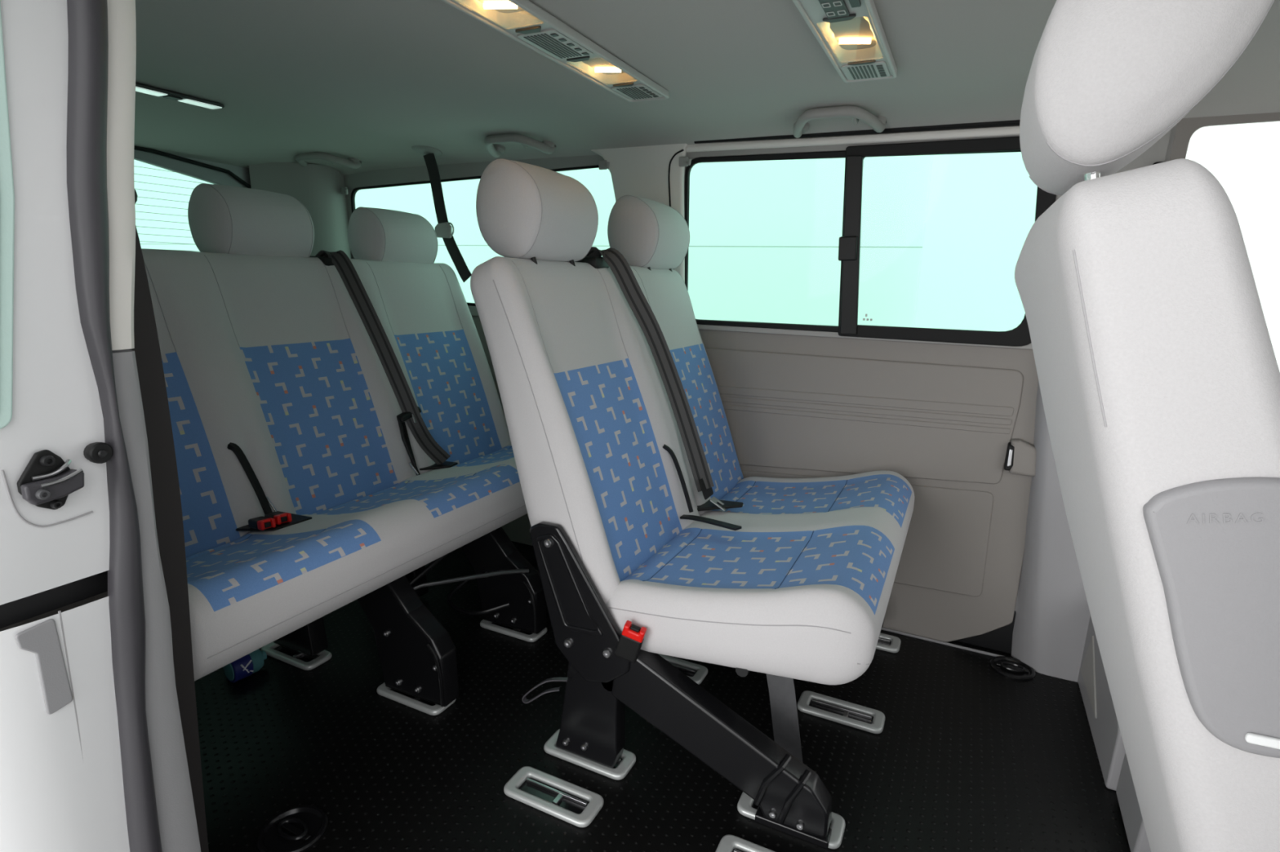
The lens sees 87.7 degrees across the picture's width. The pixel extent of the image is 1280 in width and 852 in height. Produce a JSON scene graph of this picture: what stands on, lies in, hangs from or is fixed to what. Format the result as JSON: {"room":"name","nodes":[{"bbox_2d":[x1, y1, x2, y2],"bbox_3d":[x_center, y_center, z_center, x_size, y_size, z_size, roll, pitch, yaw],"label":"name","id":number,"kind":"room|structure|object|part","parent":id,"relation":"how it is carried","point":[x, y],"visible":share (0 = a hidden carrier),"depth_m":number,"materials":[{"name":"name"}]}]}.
{"room":"vehicle interior","nodes":[
{"label":"vehicle interior","id":0,"kind":"room"},
{"bbox_2d":[0,0,200,851],"bbox_3d":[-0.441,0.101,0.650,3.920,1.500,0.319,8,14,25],"label":"door","id":1,"kind":"structure","parent":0,"point":[93,758],"depth_m":0.71,"materials":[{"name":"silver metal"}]},
{"bbox_2d":[17,449,84,510],"bbox_3d":[-0.600,0.057,0.682,0.024,0.064,0.051,8,14,25],"label":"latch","id":2,"kind":"structure","parent":1,"relation":"in","point":[46,482],"depth_m":0.68,"materials":[{"name":"black metal"}]},
{"bbox_2d":[83,442,112,463],"bbox_3d":[-0.585,0.029,0.721,0.017,0.023,0.023,6,13,20],"label":"buffer","id":3,"kind":"object","parent":1,"relation":"attached to","point":[96,452],"visible":1,"depth_m":0.71,"materials":[{"name":"black plastic"}]},
{"bbox_3d":[-1.280,-0.459,1.088,1.671,0.541,0.115,8,14,27],"label":"pillar trim","id":4,"kind":"part","parent":1,"relation":"part of","materials":[{"name":"white plastic"}]},
{"bbox_3d":[-1.317,0.257,1.210,1.669,0.906,0.068,8,14,28],"label":"pillar trim","id":5,"kind":"part","parent":1,"relation":"part of","materials":[{"name":"grey plastic"}]},
{"bbox_2d":[128,189,208,851],"bbox_3d":[-0.661,0.230,0.919,0.018,1.082,0.073,8,14,25],"label":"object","id":6,"kind":"object","parent":1,"relation":"hanging from","point":[163,466],"visible":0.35,"depth_m":0.91,"materials":[{"name":"black"}]},
{"bbox_2d":[133,145,251,188],"bbox_3d":[-1.784,-0.246,2.241,0.159,1.420,1.660,8,14,25],"label":"wall","id":7,"kind":"structure","parent":0,"point":[215,173],"depth_m":2.37,"materials":[{"name":"grey plastic"}]},
{"bbox_2d":[133,165,204,251],"bbox_3d":[-1.770,-0.656,2.098,0.040,0.422,0.962,8,14,25],"label":"window","id":8,"kind":"structure","parent":7,"relation":"in","point":[134,166],"depth_m":2.31,"materials":[{"name":"clear glass"}]},
{"bbox_2d":[248,162,351,258],"bbox_3d":[-1.349,-0.481,2.712,0.353,1.100,0.111,-5,14,-29],"label":"trim","id":9,"kind":"structure","parent":7,"relation":"attached to","point":[317,187],"depth_m":2.61,"materials":[{"name":"grey plastic"}]},
{"bbox_2d":[194,541,1130,851],"bbox_3d":[-0.078,0.690,1.580,3.920,0.030,1.740,8,14,25],"label":"floor","id":10,"kind":"structure","parent":0,"point":[967,756],"depth_m":1.42,"materials":[{"name":"rubber"}]},
{"bbox_2d":[222,648,266,683],"bbox_3d":[-0.989,0.595,1.676,0.068,0.067,0.092,10,15,33],"label":"bottle","id":11,"kind":"object","parent":10,"relation":"on","point":[246,666],"visible":0.88,"depth_m":1.65,"materials":[{"name":"teal plastic"}]},
{"bbox_2d":[256,805,328,851],"bbox_3d":[-0.632,0.735,1.213,0.116,0.010,0.116,8,14,25],"label":"floor fitting","id":12,"kind":"object","parent":10,"relation":"on","point":[297,828],"visible":1,"depth_m":1.21,"materials":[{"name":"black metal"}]},
{"bbox_2d":[260,641,332,671],"bbox_3d":[-0.913,0.602,1.770,0.197,0.014,0.081,8,14,25],"label":"anchor","id":13,"kind":"object","parent":10,"relation":"on","point":[300,660],"visible":0.65,"depth_m":1.75,"materials":[{"name":"silver metal"}]},
{"bbox_3d":[-0.913,0.608,1.771,0.150,0.002,0.046,8,14,25],"label":"slot plate","id":14,"kind":"part","parent":13,"relation":"part of","materials":[{"name":"black metal"}]},
{"bbox_2d":[141,182,546,706],"bbox_3d":[-0.746,-0.013,1.757,0.879,1.201,1.423,8,14,25],"label":"seat","id":15,"kind":"object","parent":10,"relation":"on","point":[340,431],"visible":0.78,"depth_m":1.69,"materials":[{"name":"grey fabric"}]},
{"bbox_3d":[-0.907,-0.091,1.821,0.358,0.729,1.422,8,14,25],"label":"backrest","id":16,"kind":"part","parent":15,"relation":"part of","materials":[{"name":"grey fabric"}]},
{"bbox_2d":[187,444,527,681],"bbox_3d":[-0.582,0.222,1.724,0.487,0.237,1.422,8,14,25],"label":"cushion","id":17,"kind":"object","parent":15,"relation":"on","point":[273,552],"depth_m":1.46,"materials":[{"name":"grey fabric"}]},
{"bbox_3d":[-0.519,0.422,1.740,0.237,0.212,1.250,8,14,25],"label":"latch rod","id":18,"kind":"part","parent":15,"relation":"part of","materials":[{"name":"black metal"}]},
{"bbox_3d":[-0.483,0.412,1.732,0.423,0.037,0.029,-7,15,-33],"label":"latch rod","id":19,"kind":"part","parent":15,"relation":"part of","materials":[{"name":"black metal"}]},
{"bbox_2d":[377,682,456,715],"bbox_3d":[-0.540,0.648,1.610,0.197,0.014,0.081,8,14,25],"label":"anchor","id":20,"kind":"object","parent":10,"relation":"on","point":[430,708],"visible":0.39,"depth_m":1.58,"materials":[{"name":"silver metal"}]},
{"bbox_3d":[-0.540,0.653,1.611,0.150,0.002,0.046,8,14,25],"label":"slot plate","id":21,"kind":"part","parent":20,"relation":"part of","materials":[{"name":"black metal"}]},
{"bbox_2d":[480,619,546,642],"bbox_3d":[-0.367,0.582,1.930,0.197,0.014,0.081,8,14,25],"label":"anchor","id":22,"kind":"object","parent":10,"relation":"on","point":[528,637],"visible":0.47,"depth_m":1.90,"materials":[{"name":"silver metal"}]},
{"bbox_3d":[-0.367,0.588,1.931,0.150,0.002,0.046,8,14,25],"label":"slot plate","id":23,"kind":"part","parent":22,"relation":"part of","materials":[{"name":"black metal"}]},
{"bbox_2d":[503,766,604,827],"bbox_3d":[-0.170,0.725,1.307,0.197,0.014,0.081,8,14,25],"label":"anchor","id":24,"kind":"object","parent":10,"relation":"on","point":[576,806],"visible":1,"depth_m":1.30,"materials":[{"name":"silver metal"}]},
{"bbox_3d":[-0.170,0.730,1.308,0.150,0.002,0.046,8,14,25],"label":"slot plate","id":25,"kind":"part","parent":24,"relation":"part of","materials":[{"name":"black metal"}]},
{"bbox_2d":[543,728,635,780],"bbox_3d":[-0.108,0.700,1.427,0.197,0.014,0.081,8,14,25],"label":"anchor","id":26,"kind":"object","parent":10,"relation":"on","point":[628,759],"visible":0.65,"depth_m":1.40,"materials":[{"name":"silver metal"}]},
{"bbox_3d":[-0.108,0.706,1.428,0.150,0.002,0.046,8,14,25],"label":"slot plate","id":27,"kind":"part","parent":26,"relation":"part of","materials":[{"name":"black metal"}]},
{"bbox_2d":[657,653,707,684],"bbox_3d":[0.077,0.633,1.752,0.197,0.014,0.081,8,14,25],"label":"anchor","id":28,"kind":"object","parent":10,"relation":"on","point":[696,673],"visible":0.31,"depth_m":1.74,"materials":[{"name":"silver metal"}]},
{"bbox_3d":[0.077,0.639,1.754,0.150,0.002,0.046,8,14,25],"label":"slot plate","id":29,"kind":"part","parent":28,"relation":"part of","materials":[{"name":"black metal"}]},
{"bbox_2d":[470,158,914,848],"bbox_3d":[0.183,0.035,1.623,0.887,1.230,0.995,8,14,25],"label":"seat","id":30,"kind":"object","parent":10,"relation":"on","point":[650,537],"visible":1,"depth_m":1.36,"materials":[{"name":"grey fabric"}]},
{"bbox_3d":[-0.221,-0.337,1.413,0.041,0.088,0.010,8,14,25],"label":"post","id":31,"kind":"part","parent":30,"relation":"part of","materials":[{"name":"black plastic"}]},
{"bbox_3d":[-0.153,-0.365,1.547,0.041,0.088,0.010,8,14,25],"label":"post","id":32,"kind":"part","parent":30,"relation":"part of","materials":[{"name":"black plastic"}]},
{"bbox_3d":[0.004,-0.045,1.729,0.358,0.729,0.936,8,14,25],"label":"backrest","id":33,"kind":"part","parent":30,"relation":"part of","materials":[{"name":"grey fabric"}]},
{"bbox_3d":[0.095,0.129,1.653,0.087,0.166,0.017,6,13,21],"label":"strap stem","id":34,"kind":"part","parent":30,"relation":"part of","materials":[{"name":"black plastic"}]},
{"bbox_3d":[0.205,0.202,1.730,0.042,0.025,0.032,8,14,25],"label":"tongue plate","id":35,"kind":"part","parent":30,"relation":"part of","materials":[{"name":"silver metal"}]},
{"bbox_2d":[605,471,914,684],"bbox_3d":[0.342,0.287,1.613,0.532,0.220,0.910,8,14,25],"label":"cushion","id":36,"kind":"object","parent":30,"relation":"on","point":[790,578],"depth_m":1.32,"materials":[{"name":"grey fabric"}]},
{"bbox_2d":[715,835,774,851],"bbox_3d":[0.226,0.770,1.151,0.197,0.014,0.081,8,14,25],"label":"anchor","id":37,"kind":"object","parent":10,"relation":"on","point":[728,843],"visible":1,"depth_m":1.20,"materials":[{"name":"silver metal"}]},
{"bbox_2d":[737,791,845,848],"bbox_3d":[0.288,0.744,1.275,0.197,0.014,0.081,8,14,25],"label":"anchor","id":38,"kind":"object","parent":10,"relation":"on","point":[746,806],"visible":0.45,"depth_m":1.26,"materials":[{"name":"silver metal"}]},
{"bbox_3d":[0.288,0.750,1.276,0.150,0.002,0.046,8,14,25],"label":"slot plate","id":39,"kind":"part","parent":38,"relation":"part of","materials":[{"name":"black metal"}]},
{"bbox_2d":[797,690,884,733],"bbox_3d":[0.478,0.681,1.589,0.197,0.014,0.081,8,14,25],"label":"anchor","id":40,"kind":"object","parent":10,"relation":"on","point":[836,710],"visible":1,"depth_m":1.58,"materials":[{"name":"silver metal"}]},
{"bbox_3d":[0.478,0.686,1.590,0.150,0.002,0.046,8,14,25],"label":"slot plate","id":41,"kind":"part","parent":40,"relation":"part of","materials":[{"name":"black metal"}]},
{"bbox_2d":[875,633,901,653],"bbox_3d":[0.647,0.611,1.926,0.197,0.014,0.081,8,14,25],"label":"anchor","id":42,"kind":"object","parent":10,"relation":"on","point":[886,642],"visible":0.43,"depth_m":1.89,"materials":[{"name":"silver metal"}]},
{"bbox_3d":[0.647,0.616,1.927,0.150,0.002,0.046,8,14,25],"label":"slot plate","id":43,"kind":"part","parent":42,"relation":"part of","materials":[{"name":"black metal"}]},
{"bbox_2d":[989,656,1035,680],"bbox_3d":[1.005,0.651,1.798,0.108,0.010,0.108,8,14,25],"label":"floor fitting","id":44,"kind":"object","parent":10,"relation":"on","point":[1011,668],"visible":1,"depth_m":1.79,"materials":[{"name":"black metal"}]},
{"bbox_2d":[1077,616,1125,791],"bbox_3d":[1.292,0.611,1.445,0.510,0.256,0.472,8,14,25],"label":"trim","id":45,"kind":"structure","parent":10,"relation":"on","point":[1092,681],"depth_m":1.50,"materials":[{"name":"grey plastic"}]},
{"bbox_3d":[1.092,0.594,1.605,0.010,0.120,0.230,8,14,25],"label":"recess panel","id":46,"kind":"part","parent":45,"relation":"part of","materials":[{"name":"grey plastic"}]},
{"bbox_2d":[1115,752,1151,851],"bbox_3d":[1.109,0.707,1.174,0.406,0.169,0.184,8,14,25],"label":"seat base","id":47,"kind":"object","parent":10,"relation":"on","point":[1137,838],"visible":0.24,"depth_m":1.24,"materials":[{"name":"grey plastic"}]},
{"bbox_2d":[1014,0,1279,851],"bbox_3d":[0.733,0.227,0.570,0.858,1.352,0.481,8,14,25],"label":"seat","id":48,"kind":"object","parent":10,"relation":"on","point":[1158,373],"visible":1,"depth_m":0.47,"materials":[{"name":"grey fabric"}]},
{"bbox_3d":[0.386,-0.206,0.569,0.023,0.081,0.010,8,14,25],"label":"post","id":49,"kind":"part","parent":48,"relation":"part of","materials":[{"name":"silver metal"}]},
{"bbox_2d":[133,0,1279,175],"bbox_3d":[-0.035,-0.659,1.249,3.880,0.234,1.605,8,14,25],"label":"ceiling","id":50,"kind":"structure","parent":0,"point":[371,82],"depth_m":1.47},
{"bbox_2d":[135,82,224,109],"bbox_3d":[-1.233,-0.848,1.691,0.054,0.011,0.336,8,14,25],"label":"recessed light","id":51,"kind":"object","parent":50,"relation":"in","point":[142,88],"visible":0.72,"depth_m":1.73,"materials":[{"name":"grey"}]},
{"bbox_2d":[162,95,182,100],"bbox_3d":[-1.213,-0.854,1.730,0.034,0.006,0.035,8,14,25],"label":"switch","id":52,"kind":"object","parent":51,"relation":"attached to","point":[171,97],"depth_m":1.72,"materials":[{"name":"black plastic"}]},
{"bbox_2d":[295,151,361,168],"bbox_3d":[-1.201,-1.002,2.527,0.260,0.048,0.151,8,14,25],"label":"handle","id":53,"kind":"object","parent":50,"relation":"attached to","point":[351,162],"visible":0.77,"depth_m":2.47,"materials":[{"name":"grey plastic"}]},
{"bbox_2d":[411,145,471,282],"bbox_3d":[-0.706,-0.754,2.372,0.218,0.471,0.107,8,14,25],"label":"belt","id":54,"kind":"object","parent":50,"relation":"hanging from","point":[443,229],"visible":0.91,"depth_m":2.38,"materials":[{"name":"black fabric"}]},
{"bbox_2d":[484,133,555,157],"bbox_3d":[-0.406,-0.904,2.150,0.240,0.048,0.152,8,14,25],"label":"handle","id":55,"kind":"object","parent":50,"relation":"attached to","point":[546,147],"visible":0.98,"depth_m":2.10,"materials":[{"name":"grey plastic"}]},
{"bbox_2d":[441,0,669,102],"bbox_3d":[-0.201,-0.708,1.161,0.108,0.028,1.022,8,14,25],"label":"ceiling light panel","id":56,"kind":"object","parent":50,"relation":"attached to","point":[534,28],"visible":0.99,"depth_m":1.24,"materials":[{"name":"grey plastic"}]},
{"bbox_3d":[-0.231,-0.695,1.101,0.056,0.009,0.009,3,12,5],"label":"bulb","id":57,"kind":"part","parent":56,"relation":"part of","materials":[{"name":"white glass"}]},
{"bbox_2d":[515,26,541,34],"bbox_3d":[-0.194,-0.699,1.177,0.053,0.004,0.017,8,14,25],"label":"switch","id":58,"kind":"object","parent":56,"relation":"attached to","point":[518,29],"depth_m":1.17,"materials":[{"name":"grey"}]},
{"bbox_2d":[517,29,593,59],"bbox_3d":[-0.157,-0.715,1.251,0.084,0.003,0.142,8,14,25],"label":"vent","id":59,"kind":"object","parent":56,"relation":"attached to","point":[553,44],"depth_m":1.24,"materials":[{"name":"grey plastic"}]},
{"bbox_2d":[566,55,590,62],"bbox_3d":[-0.120,-0.729,1.324,0.053,0.004,0.016,8,14,25],"label":"switch","id":60,"kind":"object","parent":56,"relation":"attached to","point":[580,58],"depth_m":1.32,"materials":[{"name":"grey plastic"}]},
{"bbox_3d":[-0.068,-0.761,1.425,0.056,0.009,0.009,3,12,5],"label":"bulb","id":61,"kind":"part","parent":56,"relation":"part of","materials":[{"name":"white glass"}]},
{"bbox_2d":[613,82,633,87],"bbox_3d":[-0.035,-0.764,1.494,0.052,0.004,0.014,8,14,25],"label":"switch","id":62,"kind":"object","parent":56,"relation":"attached to","point":[615,84],"depth_m":1.49,"materials":[{"name":"grey"}]},
{"bbox_2d":[611,84,662,99],"bbox_3d":[-0.007,-0.777,1.551,0.084,0.003,0.108,8,14,25],"label":"vent","id":63,"kind":"object","parent":56,"relation":"attached to","point":[635,91],"depth_m":1.54,"materials":[{"name":"grey plastic"}]},
{"bbox_2d":[793,105,886,137],"bbox_3d":[0.503,-0.784,1.720,0.240,0.048,0.152,8,14,25],"label":"handle","id":64,"kind":"object","parent":50,"relation":"attached to","point":[877,123],"visible":0.98,"depth_m":1.67,"materials":[{"name":"grey plastic"}]},
{"bbox_2d":[792,0,897,82],"bbox_3d":[0.292,-0.661,1.016,0.108,0.029,0.884,8,14,25],"label":"ceiling light panel","id":65,"kind":"object","parent":50,"relation":"attached to","point":[877,62],"visible":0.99,"depth_m":1.20,"materials":[{"name":"grey plastic"}]},
{"bbox_2d":[822,13,856,22],"bbox_3d":[0.326,-0.665,1.087,0.053,0.004,0.016,8,14,25],"label":"switch","id":66,"kind":"object","parent":65,"relation":"attached to","point":[850,16],"depth_m":1.08,"materials":[{"name":"grey plastic"}]},
{"bbox_3d":[0.392,-0.703,1.217,0.056,0.009,0.009,3,12,5],"label":"bulb","id":67,"kind":"part","parent":65,"relation":"part of","materials":[{"name":"white"}]},
{"bbox_2d":[847,59,875,65],"bbox_3d":[0.433,-0.709,1.301,0.052,0.004,0.010,8,14,25],"label":"switch","id":68,"kind":"object","parent":65,"relation":"attached to","point":[850,62],"depth_m":1.30,"materials":[{"name":"grey"}]},
{"bbox_2d":[841,61,890,79],"bbox_3d":[0.459,-0.721,1.352,0.084,0.003,0.100,8,14,25],"label":"vent","id":69,"kind":"object","parent":65,"relation":"attached to","point":[858,70],"depth_m":1.34,"materials":[{"name":"grey plastic"}]},
{"bbox_2d":[343,111,1279,657],"bbox_3d":[0.290,-0.165,2.121,3.920,1.428,0.148,8,14,25],"label":"wall","id":70,"kind":"structure","parent":0,"point":[943,417],"depth_m":1.92,"materials":[{"name":"grey plastic"}]},
{"bbox_2d":[340,186,347,194],"bbox_3d":[-1.170,-0.936,2.648,0.047,0.028,0.019,12,16,40],"label":"coat hook","id":71,"kind":"object","parent":70,"relation":"attached to","point":[344,189],"visible":1,"depth_m":2.65,"materials":[{"name":"grey plastic"}]},
{"bbox_2d":[351,164,608,306],"bbox_3d":[-0.616,-0.680,2.486,1.280,0.498,0.069,8,14,25],"label":"window","id":72,"kind":"structure","parent":70,"relation":"in","point":[355,190],"depth_m":2.52,"materials":[{"name":"black plastic"}]},
{"bbox_2d":[598,160,609,169],"bbox_3d":[-0.112,-0.837,2.134,0.047,0.028,0.019,12,16,40],"label":"coat hook","id":73,"kind":"object","parent":70,"relation":"attached to","point":[602,164],"visible":1,"depth_m":2.13,"materials":[{"name":"grey plastic"}]},
{"bbox_3d":[-0.107,-0.832,2.127,0.011,0.020,0.030,-8,16,-37],"label":"hook arm","id":74,"kind":"part","parent":73,"relation":"part of","materials":[{"name":"grey plastic"}]},
{"bbox_2d":[591,143,687,282],"bbox_3d":[0.003,-0.618,2.166,0.343,0.557,0.082,8,14,25],"label":"trim","id":75,"kind":"structure","parent":70,"relation":"attached to","point":[652,172],"depth_m":2.08,"materials":[{"name":"white plastic"}]},
{"bbox_2d":[679,156,691,166],"bbox_3d":[0.139,-0.801,2.016,0.047,0.028,0.019,12,16,40],"label":"coat hook","id":76,"kind":"object","parent":70,"relation":"attached to","point":[683,161],"visible":1,"depth_m":2.01,"materials":[{"name":"grey plastic"}]},
{"bbox_3d":[0.144,-0.796,2.009,0.011,0.020,0.030,-8,16,-37],"label":"hook arm","id":77,"kind":"part","parent":76,"relation":"part of","materials":[{"name":"grey plastic"}]},
{"bbox_3d":[0.675,-0.766,1.767,1.190,0.030,0.016,8,14,25],"label":"window rail","id":78,"kind":"part","parent":70,"relation":"part of","materials":[{"name":"white"}]},
{"bbox_3d":[0.323,-0.033,2.144,1.550,0.418,0.065,8,14,25],"label":"panel","id":79,"kind":"part","parent":70,"relation":"part of","materials":[{"name":"grey plastic"}]},
{"bbox_3d":[0.329,0.271,2.158,1.422,0.340,0.047,7,14,25],"label":"panel","id":80,"kind":"part","parent":70,"relation":"part of","materials":[{"name":"grey plastic"}]},
{"bbox_2d":[684,136,1056,346],"bbox_3d":[0.589,-0.517,1.903,1.017,0.520,0.091,8,14,25],"label":"window","id":81,"kind":"structure","parent":70,"relation":"in","point":[849,246],"depth_m":1.86,"materials":[{"name":"black"}]},
{"bbox_3d":[0.601,-0.503,1.887,0.049,0.489,0.083,13,17,41],"label":"slider post","id":82,"kind":"part","parent":81,"relation":"part of","materials":[{"name":"black plastic"}]},
{"bbox_3d":[0.807,-0.487,1.795,0.527,0.520,0.068,8,14,25],"label":"slider frame","id":83,"kind":"part","parent":81,"relation":"part of","materials":[{"name":"black"}]},
{"bbox_3d":[-0.026,0.424,2.418,3.200,0.130,0.104,8,14,25],"label":"sill","id":84,"kind":"part","parent":70,"relation":"part of","materials":[{"name":"black"}]},
{"bbox_2d":[1004,439,1035,476],"bbox_3d":[1.032,0.084,1.798,0.081,0.093,0.039,8,14,25],"label":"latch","id":85,"kind":"structure","parent":70,"relation":"attached to","point":[1020,455],"depth_m":1.79,"materials":[{"name":"grey plastic"}]},
{"bbox_2d":[1011,382,1090,682],"bbox_3d":[1.153,0.234,1.744,0.277,0.855,0.166,8,14,25],"label":"trim","id":86,"kind":"structure","parent":70,"relation":"attached to","point":[1051,621],"depth_m":1.76,"materials":[{"name":"grey plastic"}]},
{"bbox_3d":[-0.040,1.425,0.314,28.000,0.080,28.000,8,14,25],"label":"ground","id":87,"kind":"structure","parent":0,"visible":0},
{"bbox_2d":[133,120,1279,371],"bbox_3d":[-1.078,-2.954,5.138,25.000,6.500,0.160,8,14,25],"label":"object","id":88,"kind":"structure","parent":87,"relation":"on","point":[943,237],"depth_m":4.24,"materials":[{"name":"white"}]}
]}

